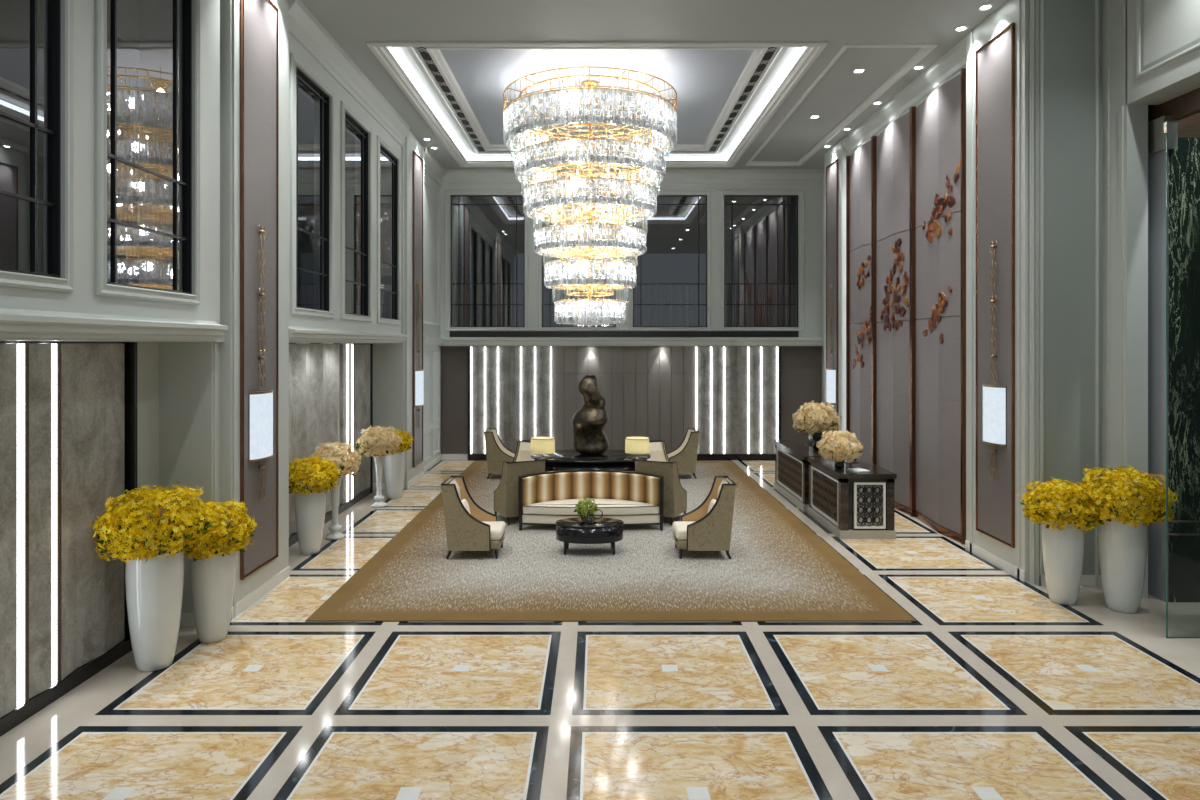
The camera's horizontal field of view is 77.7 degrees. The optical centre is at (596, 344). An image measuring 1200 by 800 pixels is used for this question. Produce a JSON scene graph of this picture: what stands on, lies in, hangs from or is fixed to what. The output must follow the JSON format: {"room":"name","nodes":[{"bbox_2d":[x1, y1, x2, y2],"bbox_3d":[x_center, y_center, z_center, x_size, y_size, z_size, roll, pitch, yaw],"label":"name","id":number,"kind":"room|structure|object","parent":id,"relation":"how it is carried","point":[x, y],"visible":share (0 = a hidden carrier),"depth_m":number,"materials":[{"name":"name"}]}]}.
{"room":"hotel lobby","nodes":[
{"label":"hotel lobby","id":0,"kind":"room"},
{"bbox_2d":[0,0,354,313],"bbox_3d":[-5.825,-2.300,9.450,2.750,4.600,14.100,0,0,0],"label":"wall","id":1,"kind":"structure","parent":0,"point":[14,14],"depth_m":10.88,"materials":[{"name":"glass"}]},
{"bbox_2d":[4,341,371,543],"bbox_3d":[-4.940,1.450,11.400,0.220,3.300,17.800,0,0,0],"label":"wall","id":2,"kind":"structure","parent":0,"point":[147,352],"depth_m":8.01,"materials":[{"name":"paint"}]},
{"bbox_2d":[0,341,136,736],"bbox_3d":[-4.760,1.534,5.310,0.120,3.132,4.620,0,0,0],"label":"panelling","id":3,"kind":"object","parent":2,"relation":"attached to","point":[68,412],"visible":0.95,"depth_m":6.57,"materials":[{"name":"grey stone"}]},
{"bbox_2d":[180,455,440,625],"bbox_3d":[-4.457,3.030,14.152,0.745,0.140,11.895,0,0,0],"label":"baseboard","id":4,"kind":"structure","parent":2,"relation":"attached to","point":[187,619],"depth_m":9.22,"materials":[{"name":"white ceramic"}]},
{"bbox_2d":[289,343,372,546],"bbox_3d":[-4.760,1.534,12.885,0.120,3.132,5.470,0,0,0],"label":"panelling","id":5,"kind":"object","parent":2,"relation":"attached to","point":[331,385],"visible":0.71,"depth_m":13.33,"materials":[{"name":"grey stone"}]},
{"bbox_2d":[0,0,400,332],"bbox_3d":[-4.325,-2.400,9.300,0.250,4.600,13.600,0,0,0],"label":"window frames","id":6,"kind":"structure","parent":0,"point":[83,299],"depth_m":7.91,"materials":[{"name":"paint"}]},
{"bbox_2d":[0,0,60,277],"bbox_3d":[-4.245,-2.210,5.130,0.080,3.380,1.420,0,0,0],"label":"window","id":7,"kind":"structure","parent":6,"relation":"in","point":[53,131],"depth_m":5.81,"materials":[{"name":"metal"}]},
{"bbox_2d":[107,0,191,293],"bbox_3d":[-4.245,-2.210,7.030,0.080,3.380,1.400,0,0,0],"label":"window","id":8,"kind":"structure","parent":6,"relation":"in","point":[187,4],"depth_m":7.51,"materials":[{"name":"metal"}]},
{"bbox_2d":[0,336,400,342],"bbox_3d":[-4.625,-0.072,9.350,0.850,0.075,13.700,0,0,0],"label":"trim","id":9,"kind":"structure","parent":6,"relation":"attached to","point":[1,337],"depth_m":6.75,"materials":[{"name":"paint"}]},
{"bbox_2d":[0,0,444,617],"bbox_3d":[-4.145,-0.800,11.325,0.210,7.800,17.650,0,0,0],"label":"trim","id":10,"kind":"structure","parent":6,"relation":"attached to","point":[304,27],"depth_m":7.79,"materials":[{"name":"paint"}]},
{"bbox_2d":[296,66,328,311],"bbox_3d":[-4.245,-2.210,11.010,0.080,3.380,1.400,0,0,0],"label":"window","id":11,"kind":"structure","parent":6,"relation":"in","point":[299,72],"depth_m":11.48,"materials":[{"name":"metal"}]},
{"bbox_2d":[345,112,367,315],"bbox_3d":[-4.245,-2.210,13.000,0.080,3.380,1.400,0,0,0],"label":"window","id":12,"kind":"structure","parent":6,"relation":"in","point":[356,125],"depth_m":13.47,"materials":[{"name":"metal"}]},
{"bbox_2d":[380,144,397,319],"bbox_3d":[-4.245,-2.210,15.010,0.080,3.380,1.420,0,0,0],"label":"window","id":13,"kind":"structure","parent":6,"relation":"in","point":[394,161],"depth_m":15.70,"materials":[{"name":"metal"}]},
{"bbox_2d":[139,0,288,612],"bbox_3d":[-4.590,-0.800,9.140,0.920,7.800,1.840,0,0,0],"label":"wall","id":14,"kind":"structure","parent":0,"point":[185,368],"depth_m":8.22,"materials":[{"name":"paint"}]},
{"bbox_2d":[240,0,278,579],"bbox_3d":[-4.110,-0.800,9.100,0.040,7.040,0.960,0,0,0],"label":"panel","id":15,"kind":"object","parent":14,"relation":"attached to","point":[259,19],"visible":1,"depth_m":9.05,"materials":[{"name":"beige fabric"}]},
{"bbox_2d":[249,390,273,461],"bbox_3d":[-4.057,0.970,9.060,0.146,0.820,0.546,0,0,0],"label":"wall sconce","id":16,"kind":"object","parent":15,"relation":"attached to","point":[260,402],"visible":1,"depth_m":8.90,"materials":[{"name":"white glass"}]},
{"bbox_2d":[258,225,265,502],"bbox_3d":[-4.074,0.225,9.060,0.069,3.357,0.194,0,0,0],"label":"ornament","id":17,"kind":"object","parent":15,"relation":"attached to","point":[261,231],"visible":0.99,"depth_m":9.04,"materials":[{"name":"gold metal"}]},
{"bbox_2d":[372,131,423,488],"bbox_3d":[-4.575,-0.800,16.820,0.950,7.800,1.680,0,0,0],"label":"wall","id":18,"kind":"structure","parent":0,"point":[392,362],"depth_m":15.98,"materials":[{"name":"paint"}]},
{"bbox_2d":[412,151,422,466],"bbox_3d":[-4.080,-0.800,16.985,0.040,7.040,0.870,0,0,0],"label":"panel","id":19,"kind":"object","parent":18,"relation":"attached to","point":[417,162],"visible":1,"depth_m":16.84,"materials":[{"name":"beige fabric"}]},
{"bbox_2d":[424,171,440,465],"bbox_3d":[-4.635,-0.800,18.950,0.830,7.800,2.700,0,0,0],"label":"wall","id":20,"kind":"structure","parent":0,"point":[430,199],"depth_m":19.00,"materials":[{"name":"paint"}]},
{"bbox_2d":[0,460,1199,799],"bbox_3d":[1.800,3.200,10.950,13.800,0.200,18.900,0,0,0],"label":"floor","id":21,"kind":"structure","parent":0,"point":[997,689],"depth_m":6.35,"materials":[{"name":"stone"}]},
{"bbox_2d":[125,544,183,671],"bbox_3d":[-4.270,2.540,7.200,0.490,1.120,0.490,0,0,-41],"label":"floor vase","id":22,"kind":"object","parent":21,"relation":"on","point":[154,588],"visible":0.81,"depth_m":7.03,"materials":[{"name":"ceramic"}]},
{"bbox_2d":[89,481,217,562],"bbox_3d":[-4.275,1.744,7.181,1.070,0.815,1.044,0,0,14],"label":"bouquet","id":23,"kind":"object","parent":22,"relation":"in","point":[121,536],"visible":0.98,"depth_m":6.93,"materials":[{"name":"yellow plant"}]},
{"bbox_2d":[190,543,235,642],"bbox_3d":[-4.050,2.620,7.860,0.430,0.960,0.430,0,0,35],"label":"floor vase","id":24,"kind":"object","parent":21,"relation":"on","point":[212,581],"visible":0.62,"depth_m":7.71,"materials":[{"name":"ceramic"}]},
{"bbox_2d":[170,498,257,561],"bbox_3d":[-4.061,1.977,7.849,0.876,0.672,0.892,0,0,-30],"label":"bouquet","id":25,"kind":"object","parent":24,"relation":"in","point":[235,534],"visible":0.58,"depth_m":7.68,"materials":[{"name":"yellow plant"}]},
{"bbox_2d":[295,487,325,554],"bbox_3d":[-4.270,2.620,11.100,0.430,0.960,0.430,0,0,-14],"label":"floor vase","id":26,"kind":"object","parent":21,"relation":"on","point":[310,508],"visible":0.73,"depth_m":10.94,"materials":[{"name":"ceramic"}]},
{"bbox_2d":[289,455,340,494],"bbox_3d":[-4.263,1.982,11.087,0.863,0.651,0.848,0,0,-15],"label":"bouquet","id":27,"kind":"object","parent":26,"relation":"in","point":[298,480],"visible":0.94,"depth_m":10.88,"materials":[{"name":"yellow plant"}]},
{"bbox_2d":[326,477,344,539],"bbox_3d":[-4.200,2.610,11.950,0.290,0.980,0.290,0,0,0],"label":"pedestal vase","id":28,"kind":"object","parent":21,"relation":"on","point":[335,527],"visible":0.79,"depth_m":11.90,"materials":[{"name":"ceramic"}]},
{"bbox_2d":[310,440,361,478],"bbox_3d":[-4.213,1.884,11.959,0.834,0.701,0.864,0,0,-23],"label":"bouquet","id":29,"kind":"object","parent":28,"relation":"in","point":[334,452],"visible":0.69,"depth_m":11.79,"materials":[{"name":"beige plant"}]},
{"bbox_2d":[371,455,386,507],"bbox_3d":[-4.180,2.610,14.300,0.290,0.980,0.290,0,0,0],"label":"pedestal vase","id":30,"kind":"object","parent":21,"relation":"on","point":[379,461],"visible":0.98,"depth_m":14.24,"materials":[{"name":"ceramic"}]},
{"bbox_2d":[355,425,402,457],"bbox_3d":[-4.186,1.884,14.285,0.864,0.701,0.834,0,0,-36],"label":"bouquet","id":31,"kind":"object","parent":30,"relation":"in","point":[367,444],"visible":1,"depth_m":14.09,"materials":[{"name":"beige plant"}]},
{"bbox_2d":[384,450,405,498],"bbox_3d":[-4.100,2.620,15.100,0.430,0.960,0.430,0,0,-13],"label":"floor vase","id":32,"kind":"object","parent":21,"relation":"on","point":[394,465],"visible":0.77,"depth_m":14.94,"materials":[{"name":"ceramic"}]},
{"bbox_2d":[305,461,915,621],"bbox_3d":[0.155,3.091,14.095,6.850,0.018,11.510,0,0,0],"label":"rug","id":33,"kind":"object","parent":21,"relation":"on","point":[778,569],"visible":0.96,"depth_m":9.88,"materials":[{"name":"carpet"}]},
{"bbox_2d":[441,476,505,558],"bbox_3d":[-1.810,2.538,11.020,0.860,1.095,0.709,0,0,0],"label":"chair","id":34,"kind":"object","parent":33,"relation":"on","point":[480,530],"visible":1,"depth_m":10.67,"materials":[{"name":"beige fabric"}]},
{"bbox_2d":[481,521,505,539],"bbox_3d":[-1.705,2.744,11.020,0.650,0.153,0.582,0,0,0],"label":"seat cushion","id":35,"kind":"object","parent":34,"relation":"on","point":[497,528],"depth_m":10.89,"materials":[{"name":"beige fabric"}]},
{"bbox_2d":[484,428,514,478],"bbox_3d":[-2.170,2.538,17.450,0.860,1.095,0.709,0,0,0],"label":"chair","id":36,"kind":"object","parent":33,"relation":"on","point":[496,452],"visible":0.76,"depth_m":17.10,"materials":[{"name":"beige fabric"}]},
{"bbox_2d":[494,458,545,524],"bbox_3d":[-1.397,2.538,13.173,0.709,1.095,0.860,0,0,-26],"label":"chair","id":37,"kind":"object","parent":33,"relation":"on","point":[506,494],"visible":0.6,"depth_m":12.78,"materials":[{"name":"beige fabric"}]},
{"bbox_2d":[556,517,623,554],"bbox_3d":[-0.110,2.856,11.100,1.015,0.448,0.609,0,0,0],"label":"coffee table","id":38,"kind":"object","parent":33,"relation":"on","point":[604,530],"visible":0.97,"depth_m":10.88,"materials":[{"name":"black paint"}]},
{"bbox_2d":[518,470,663,530],"bbox_3d":[-0.097,2.638,12.704,2.433,0.888,0.857,0,0,0],"label":"curved sofa","id":39,"kind":"object","parent":33,"relation":"on","point":[544,498],"visible":0.89,"depth_m":12.61,"materials":[{"name":"fabric"}]},
{"bbox_2d":[523,499,658,514],"bbox_3d":[-0.100,2.740,12.655,2.280,0.149,0.730,0,0,0],"label":"seat cushion","id":40,"kind":"object","parent":39,"relation":"on","point":[536,506],"depth_m":12.38,"materials":[{"name":"beige fabric"}]},
{"bbox_2d":[531,449,650,471],"bbox_3d":[-0.120,2.591,14.250,2.294,0.982,1.543,0,0,0],"label":"console table","id":41,"kind":"object","parent":33,"relation":"on","point":[561,460],"visible":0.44,"depth_m":13.68,"materials":[{"name":"black paint"}]},
{"bbox_2d":[530,436,554,458],"bbox_3d":[-1.010,1.914,13.860,0.458,0.372,0.458,0,0,0],"label":"table lamp","id":42,"kind":"object","parent":41,"relation":"on","point":[542,445],"visible":0.98,"depth_m":13.69,"materials":[{"name":"beige fabric"}]},
{"bbox_2d":[572,375,608,454],"bbox_3d":[-0.125,1.341,14.395,0.715,1.517,0.666,0,0,0],"label":"sculpture","id":43,"kind":"object","parent":41,"relation":"on","point":[588,423],"visible":1,"depth_m":14.21,"materials":[{"name":"brown metal"}]},
{"bbox_2d":[625,436,649,458],"bbox_3d":[0.750,1.914,13.860,0.458,0.372,0.458,0,0,0],"label":"table lamp","id":44,"kind":"object","parent":41,"relation":"on","point":[637,445],"visible":0.99,"depth_m":13.69,"materials":[{"name":"yellow fabric"}]},
{"bbox_2d":[635,458,686,524],"bbox_3d":[1.157,2.538,13.173,0.709,1.095,0.860,0,0,26],"label":"chair","id":45,"kind":"object","parent":33,"relation":"on","point":[675,495],"visible":0.65,"depth_m":12.78,"materials":[{"name":"beige fabric"}]},
{"bbox_2d":[667,428,699,478],"bbox_3d":[1.930,2.538,17.450,0.860,1.095,0.709,0,0,0],"label":"chair","id":46,"kind":"object","parent":33,"relation":"on","point":[685,455],"visible":0.77,"depth_m":17.10,"materials":[{"name":"beige fabric"}]},
{"bbox_2d":[672,476,736,558],"bbox_3d":[1.570,2.538,11.020,0.860,1.095,0.709,0,0,0],"label":"chair","id":47,"kind":"object","parent":33,"relation":"on","point":[697,530],"visible":1,"depth_m":10.67,"materials":[{"name":"beige fabric"}]},
{"bbox_2d":[672,521,695,539],"bbox_3d":[1.465,2.744,11.020,0.650,0.153,0.582,0,0,0],"label":"seat cushion","id":48,"kind":"object","parent":47,"relation":"on","point":[679,528],"depth_m":10.89,"materials":[{"name":"beige fabric"}]},
{"bbox_2d":[774,440,821,511],"bbox_3d":[4.310,2.580,15.005,0.950,1.040,2.340,0,0,0],"label":"reception desk","id":49,"kind":"object","parent":21,"relation":"on","point":[791,463],"visible":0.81,"depth_m":14.83,"materials":[{"name":"wood"}]},
{"bbox_2d":[774,440,821,459],"bbox_3d":[4.310,2.098,15.005,0.950,0.075,2.340,0,0,0],"label":"countertop","id":50,"kind":"structure","parent":49,"relation":"on","point":[799,448],"depth_m":14.97,"materials":[{"name":"brown stone"}]},
{"bbox_2d":[813,437,819,449],"bbox_3d":[4.340,1.940,14.700,0.160,0.240,0.160,0,0,0],"label":"flower vase","id":51,"kind":"object","parent":49,"relation":"on","point":[816,441],"visible":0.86,"depth_m":14.65,"materials":[{"name":"ceramic"}]},
{"bbox_2d":[792,401,842,440],"bbox_3d":[4.355,1.495,14.691,0.936,0.787,0.970,0,0,-26],"label":"bouquet","id":52,"kind":"object","parent":51,"relation":"in","point":[828,416],"visible":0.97,"depth_m":14.47,"materials":[{"name":"beige plant"}]},
{"bbox_2d":[807,457,896,538],"bbox_3d":[4.330,2.580,12.820,0.910,1.040,1.850,0,0,0],"label":"console cabinet","id":53,"kind":"object","parent":21,"relation":"on","point":[850,504],"visible":1,"depth_m":11.96,"materials":[{"name":"wood"}]},
{"bbox_2d":[834,461,843,468],"bbox_3d":[4.050,1.990,12.450,0.160,0.140,0.160,0,0,0],"label":"flower vase","id":54,"kind":"object","parent":53,"relation":"on","point":[838,466],"visible":0.8,"depth_m":12.39,"materials":[{"name":"ceramic"}]},
{"bbox_2d":[816,430,863,463],"bbox_3d":[4.036,1.722,12.453,0.776,0.630,0.749,0,0,44],"label":"bouquet","id":55,"kind":"object","parent":54,"relation":"in","point":[837,450],"visible":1,"depth_m":12.28,"materials":[{"name":"beige plant"}]},
{"bbox_2d":[807,457,896,478],"bbox_3d":[4.330,2.098,12.820,0.910,0.075,1.850,0,0,0],"label":"countertop","id":56,"kind":"structure","parent":53,"relation":"on","point":[876,472],"depth_m":12.33,"materials":[{"name":"wood"}]},
{"bbox_2d":[1041,517,1084,604],"bbox_3d":[5.620,2.606,8.990,0.443,0.989,0.443,0,0,27],"label":"floor vase","id":57,"kind":"object","parent":21,"relation":"on","point":[1062,551],"visible":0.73,"depth_m":8.83,"materials":[{"name":"ceramic"}]},
{"bbox_2d":[1018,477,1104,532],"bbox_3d":[5.620,1.963,9.006,0.920,0.693,0.903,0,0,16],"label":"bouquet","id":58,"kind":"object","parent":57,"relation":"in","point":[1062,502],"visible":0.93,"depth_m":8.77,"materials":[{"name":"yellow plant"}]},
{"bbox_2d":[1097,510,1147,612],"bbox_3d":[6.160,2.540,8.740,0.490,1.120,0.490,0,0,-3],"label":"floor vase","id":59,"kind":"object","parent":21,"relation":"on","point":[1122,548],"visible":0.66,"depth_m":8.57,"materials":[{"name":"ceramic"}]},
{"bbox_2d":[1072,465,1177,527],"bbox_3d":[6.179,1.807,8.738,1.023,0.799,1.049,0,0,6],"label":"bouquet","id":60,"kind":"object","parent":59,"relation":"in","point":[1154,510],"visible":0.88,"depth_m":8.47,"materials":[{"name":"yellow plant"}]},
{"bbox_2d":[452,197,795,325],"bbox_3d":[0.850,-2.200,22.050,11.100,4.600,3.500,0,0,0],"label":"wall","id":61,"kind":"structure","parent":0,"point":[487,232],"depth_m":23.60,"materials":[{"name":"glass"}]},
{"bbox_2d":[452,284,523,325],"bbox_3d":[-2.950,-0.860,20.756,2.200,1.680,0.112,0,0,0],"label":"glass railing","id":62,"kind":"object","parent":61,"relation":"hanging from","point":[470,315],"visible":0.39,"depth_m":20.75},
{"bbox_2d":[543,284,614,325],"bbox_3d":[-0.490,-0.860,20.756,2.200,1.680,0.112,0,0,0],"label":"glass railing","id":63,"kind":"object","parent":61,"relation":"hanging from","point":[556,295],"visible":0.04,"depth_m":20.75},
{"bbox_2d":[634,284,705,325],"bbox_3d":[1.970,-0.860,20.756,2.200,1.680,0.112,0,0,0],"label":"drape","id":64,"kind":"object","parent":61,"relation":"hanging from","point":[644,315],"visible":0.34,"depth_m":20.75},
{"bbox_2d":[725,284,794,325],"bbox_3d":[4.430,-0.860,20.756,2.200,1.680,0.112,0,0,0],"label":"drape","id":65,"kind":"object","parent":61,"relation":"hanging from","point":[743,315],"visible":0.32,"depth_m":20.75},
{"bbox_2d":[441,346,821,453],"bbox_3d":[0.650,1.500,20.255,11.100,3.200,0.190,0,0,0],"label":"wall","id":66,"kind":"structure","parent":0,"point":[801,366],"depth_m":20.16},
{"bbox_2d":[468,346,551,459],"bbox_3d":[-2.350,1.560,20.095,2.260,3.080,0.110,0,0,0],"label":"panelling","id":67,"kind":"object","parent":66,"relation":"attached to","point":[501,378],"visible":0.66,"depth_m":20.09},
{"bbox_2d":[552,346,694,452],"bbox_3d":[0.725,1.565,20.125,3.858,3.070,0.050,0,0,0],"label":"panelling","id":68,"kind":"object","parent":66,"relation":"attached to","point":[634,382],"visible":0.81,"depth_m":20.10,"materials":[{"name":"grey wood"}]},
{"bbox_2d":[696,346,780,459],"bbox_3d":[3.805,1.560,20.095,2.290,3.080,0.110,0,0,0],"label":"panelling","id":69,"kind":"object","parent":66,"relation":"attached to","point":[735,357],"visible":0.88,"depth_m":20.09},
{"bbox_2d":[441,187,821,336],"bbox_3d":[0.850,-2.340,20.225,10.700,4.720,0.250,0,0,0],"label":"wall","id":70,"kind":"structure","parent":0,"point":[813,195],"depth_m":20.10,"materials":[{"name":"paint"}]},
{"bbox_2d":[451,195,524,326],"bbox_3d":[-2.950,-2.260,20.145,2.000,3.560,0.080,0,0,0],"label":"window","id":71,"kind":"structure","parent":70,"relation":"in","point":[459,196],"depth_m":20.13,"materials":[{"name":"metal"}]},
{"bbox_2d":[450,331,798,336],"bbox_3d":[0.730,-0.292,20.080,9.400,0.160,0.040,0,0,0],"label":"air vent","id":72,"kind":"object","parent":70,"relation":"in","point":[452,333],"visible":1,"depth_m":20.07,"materials":[{"name":"metal"}]},
{"bbox_2d":[440,169,823,345],"bbox_3d":[0.930,-2.335,19.940,10.300,4.730,0.320,0,0,0],"label":"trim","id":73,"kind":"structure","parent":70,"relation":"attached to","point":[452,177],"depth_m":20.06,"materials":[{"name":"paint"}]},
{"bbox_2d":[633,195,706,326],"bbox_3d":[1.970,-2.260,20.145,2.000,3.560,0.080,0,0,0],"label":"window","id":74,"kind":"structure","parent":70,"relation":"in","point":[698,196],"depth_m":20.13,"materials":[{"name":"metal"}]},
{"bbox_2d":[724,195,797,326],"bbox_3d":[4.430,-2.260,20.145,2.000,3.560,0.080,0,0,0],"label":"window","id":75,"kind":"structure","parent":70,"relation":"in","point":[731,196],"depth_m":20.13,"materials":[{"name":"metal"}]},
{"bbox_2d":[301,0,1006,168],"bbox_3d":[1.800,-4.775,11.200,13.800,0.150,18.400,0,0,0],"label":"ceiling","id":76,"kind":"structure","parent":0,"point":[352,24],"depth_m":10.93,"materials":[{"name":"paint"}]},
{"bbox_2d":[440,50,753,161],"bbox_3d":[0.000,-4.975,15.550,7.040,0.450,7.900,0,0,0],"label":"ceiling","id":77,"kind":"structure","parent":76,"relation":"attached to","point":[703,81],"depth_m":13.98,"materials":[{"name":"paint"}]},
{"bbox_2d":[388,47,513,159],"bbox_3d":[-2.758,-4.843,15.649,1.240,0.085,7.257,0,0,0],"label":"light","id":78,"kind":"object","parent":77,"relation":"attached to","point":[391,50],"depth_m":15.97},
{"bbox_2d":[503,66,676,325],"bbox_3d":[-0.130,-2.695,14.300,3.324,4.650,3.324,0,0,0],"label":"chandelier","id":79,"kind":"object","parent":77,"relation":"hanging from","point":[555,275],"visible":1,"depth_m":13.53,"materials":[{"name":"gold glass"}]},
{"bbox_2d":[671,47,778,151],"bbox_3d":[2.449,-4.931,15.607,1.116,0.038,6.612,0,0,0],"label":"ceiling vent","id":80,"kind":"object","parent":77,"relation":"in","point":[771,51],"depth_m":14.72,"materials":[{"name":"black metal"}]},
{"bbox_2d":[666,47,805,159],"bbox_3d":[2.578,-4.843,15.649,1.599,0.085,7.257,0,0,0],"label":"light","id":81,"kind":"object","parent":77,"relation":"attached to","point":[667,158],"depth_m":16.49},
{"bbox_2d":[366,42,827,166],"bbox_3d":[0.000,-4.843,15.550,7.160,0.375,8.020,0,0,0],"label":"trim","id":82,"kind":"structure","parent":76,"relation":"attached to","point":[406,52],"depth_m":13.93,"materials":[{"name":"white paint"}]},
{"bbox_2d":[415,47,508,151],"bbox_3d":[-2.627,-4.931,15.607,0.760,0.038,6.612,0,0,0],"label":"grille","id":83,"kind":"object","parent":82,"relation":"attached to","point":[428,61],"depth_m":14.66,"materials":[{"name":"black metal"}]},
{"bbox_2d":[753,48,920,160],"bbox_3d":[4.600,-4.810,15.550,1.440,0.080,7.800,0,0,0],"label":"ceiling","id":84,"kind":"structure","parent":76,"relation":"attached to","point":[840,91],"depth_m":14.42,"materials":[{"name":"paint"}]},
{"bbox_2d":[745,44,937,165],"bbox_3d":[4.600,-4.720,15.550,1.460,0.100,7.820,0,0,0],"label":"trim","id":85,"kind":"structure","parent":76,"relation":"attached to","point":[925,49],"depth_m":14.00,"materials":[{"name":"grey paint"}]},
{"bbox_2d":[824,140,847,436],"bbox_3d":[5.900,-0.800,17.700,0.600,7.800,1.300,0,0,0],"label":"pillar","id":86,"kind":"structure","parent":0,"point":[839,152],"depth_m":17.13,"materials":[{"name":"paint"}]},
{"bbox_2d":[826,159,837,443],"bbox_3d":[5.580,-0.800,17.690,0.040,7.040,0.820,0,0,0],"label":"panel","id":87,"kind":"object","parent":86,"relation":"attached to","point":[832,169],"visible":0.61,"depth_m":17.65,"materials":[{"name":"beige fabric"}]},
{"bbox_2d":[852,316,957,324],"bbox_3d":[5.990,-0.800,14.175,0.420,7.800,6.050,0,0,0],"label":"wall","id":88,"kind":"structure","parent":0,"point":[951,316],"depth_m":13.91,"materials":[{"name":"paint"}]},
{"bbox_2d":[846,137,871,462],"bbox_3d":[5.697,-0.600,16.160,0.145,7.400,1.610,0,0,0],"label":"panel","id":89,"kind":"object","parent":88,"relation":"attached to","point":[859,165],"visible":0.68,"depth_m":16.11,"materials":[{"name":"grey fabric"}]},
{"bbox_2d":[872,107,910,515],"bbox_3d":[5.697,-0.600,14.410,0.145,7.400,1.870,0,0,0],"label":"panel","id":90,"kind":"object","parent":88,"relation":"attached to","point":[891,150],"visible":0.79,"depth_m":14.22,"materials":[{"name":"grey fabric"}]},
{"bbox_2d":[880,238,908,331],"bbox_3d":[5.670,-1.131,14.263,0.125,1.753,1.375,0,0,2],"label":"leaf spray","id":91,"kind":"object","parent":90,"relation":"attached to","point":[900,255],"visible":1,"depth_m":14.08,"materials":[{"name":"orange metal"}]},
{"bbox_2d":[911,68,965,544],"bbox_3d":[5.697,-0.600,12.520,0.145,7.400,1.890,0,0,0],"label":"panel","id":92,"kind":"object","parent":88,"relation":"attached to","point":[938,124],"visible":0.84,"depth_m":12.30,"materials":[{"name":"grey fabric"}]},
{"bbox_2d":[923,285,951,343],"bbox_3d":[5.653,-0.490,12.452,0.088,0.948,1.082,0,0,1],"label":"leaf spray","id":93,"kind":"object","parent":92,"relation":"attached to","point":[942,302],"visible":1,"depth_m":12.27,"materials":[{"name":"orange metal"}]},
{"bbox_2d":[922,160,960,241],"bbox_3d":[5.657,-2.320,12.343,0.115,1.169,1.413,0,0,0],"label":"leaf spray","id":94,"kind":"object","parent":92,"relation":"attached to","point":[948,200],"visible":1,"depth_m":12.23,"materials":[{"name":"orange metal"}]},
{"bbox_2d":[843,0,1199,586],"bbox_3d":[6.043,-1.650,11.125,0.915,9.500,11.850,0,0,0],"label":"trim","id":95,"kind":"structure","parent":88,"relation":"attached to","point":[950,65],"depth_m":9.69,"materials":[{"name":"paint"}]},
{"bbox_2d":[966,0,1034,583],"bbox_3d":[5.900,-0.800,10.480,0.600,7.800,1.640,0,0,0],"label":"pillar","id":96,"kind":"structure","parent":0,"point":[1006,14],"depth_m":9.80,"materials":[{"name":"paint"}]},
{"bbox_2d":[976,23,1014,547],"bbox_3d":[5.580,-0.800,10.465,0.040,7.040,0.970,0,0,0],"label":"panel","id":97,"kind":"object","parent":96,"relation":"attached to","point":[995,60],"visible":1,"depth_m":10.46,"materials":[{"name":"beige fabric"}]},
{"bbox_2d":[990,241,996,481],"bbox_3d":[5.545,0.225,10.420,0.069,3.357,0.194,0,0,0],"label":"ornament","id":98,"kind":"object","parent":97,"relation":"attached to","point":[994,356],"visible":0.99,"depth_m":10.41,"materials":[{"name":"gold metal"}]},
{"bbox_2d":[982,384,1006,445],"bbox_3d":[5.527,0.970,10.420,0.146,0.820,0.546,0,0,0],"label":"wall sconce","id":99,"kind":"object","parent":97,"relation":"attached to","point":[994,396],"visible":1,"depth_m":10.27,"materials":[{"name":"white glass"}]},
{"bbox_2d":[1035,0,1101,585],"bbox_3d":[6.290,-0.800,9.640,1.220,7.800,0.120,0,0,0],"label":"wall","id":100,"kind":"structure","parent":0,"point":[1069,25],"depth_m":9.58,"materials":[{"name":"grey paint"}]},
{"bbox_2d":[965,540,1101,585],"bbox_3d":[6.043,3.030,13.957,0.915,0.140,8.785,0,0,0],"label":"baseboard","id":101,"kind":"structure","parent":100,"relation":"attached to","point":[1086,580],"depth_m":10.19,"materials":[{"name":"white ceramic"}]},
{"bbox_2d":[1102,0,1199,597],"bbox_3d":[6.700,-0.800,6.050,0.400,7.800,7.100,0,0,0],"label":"wall","id":102,"kind":"structure","parent":0,"point":[1169,25],"depth_m":9.14,"materials":[{"name":"paint"}]},
{"bbox_2d":[1148,150,1165,601],"bbox_3d":[6.869,0.350,9.165,0.018,5.500,0.390,0,0,0],"label":"lining","id":103,"kind":"object","parent":102,"relation":"attached to","point":[1156,162],"visible":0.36,"depth_m":9.13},
{"bbox_2d":[1148,116,1177,155],"bbox_3d":[6.880,-2.550,9.115,0.160,0.400,0.370,0,0,0],"label":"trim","id":104,"kind":"structure","parent":102,"relation":"attached to","point":[1156,136],"depth_m":8.99,"materials":[{"name":"metal"}]},
{"bbox_2d":[1141,0,1199,71],"bbox_3d":[6.496,-4.830,7.075,0.008,3.140,3.650,0,0,0],"label":"trim","id":105,"kind":"structure","parent":102,"relation":"attached to","point":[1196,41],"depth_m":8.75,"materials":[{"name":"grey paint"}]},
{"bbox_2d":[1148,87,1199,136],"bbox_3d":[7.700,-2.750,6.000,1.800,0.900,7.000,0,0,0],"label":"trim","id":106,"kind":"structure","parent":102,"relation":"attached to","point":[1185,108],"depth_m":9.00,"materials":[{"name":"brown wood"}]},
{"bbox_2d":[1164,121,1199,637],"bbox_3d":[6.670,0.350,7.901,1.320,5.500,0.081,0,0,0],"label":"door","id":107,"kind":"structure","parent":102,"relation":"in","point":[1168,125],"depth_m":7.88,"materials":[{"name":"teal"}]},
{"bbox_2d":[1168,137,1199,601],"bbox_3d":[7.740,0.300,9.037,1.720,5.600,0.125,0,0,0],"label":"wall","id":108,"kind":"structure","parent":0,"point":[1183,162],"depth_m":8.98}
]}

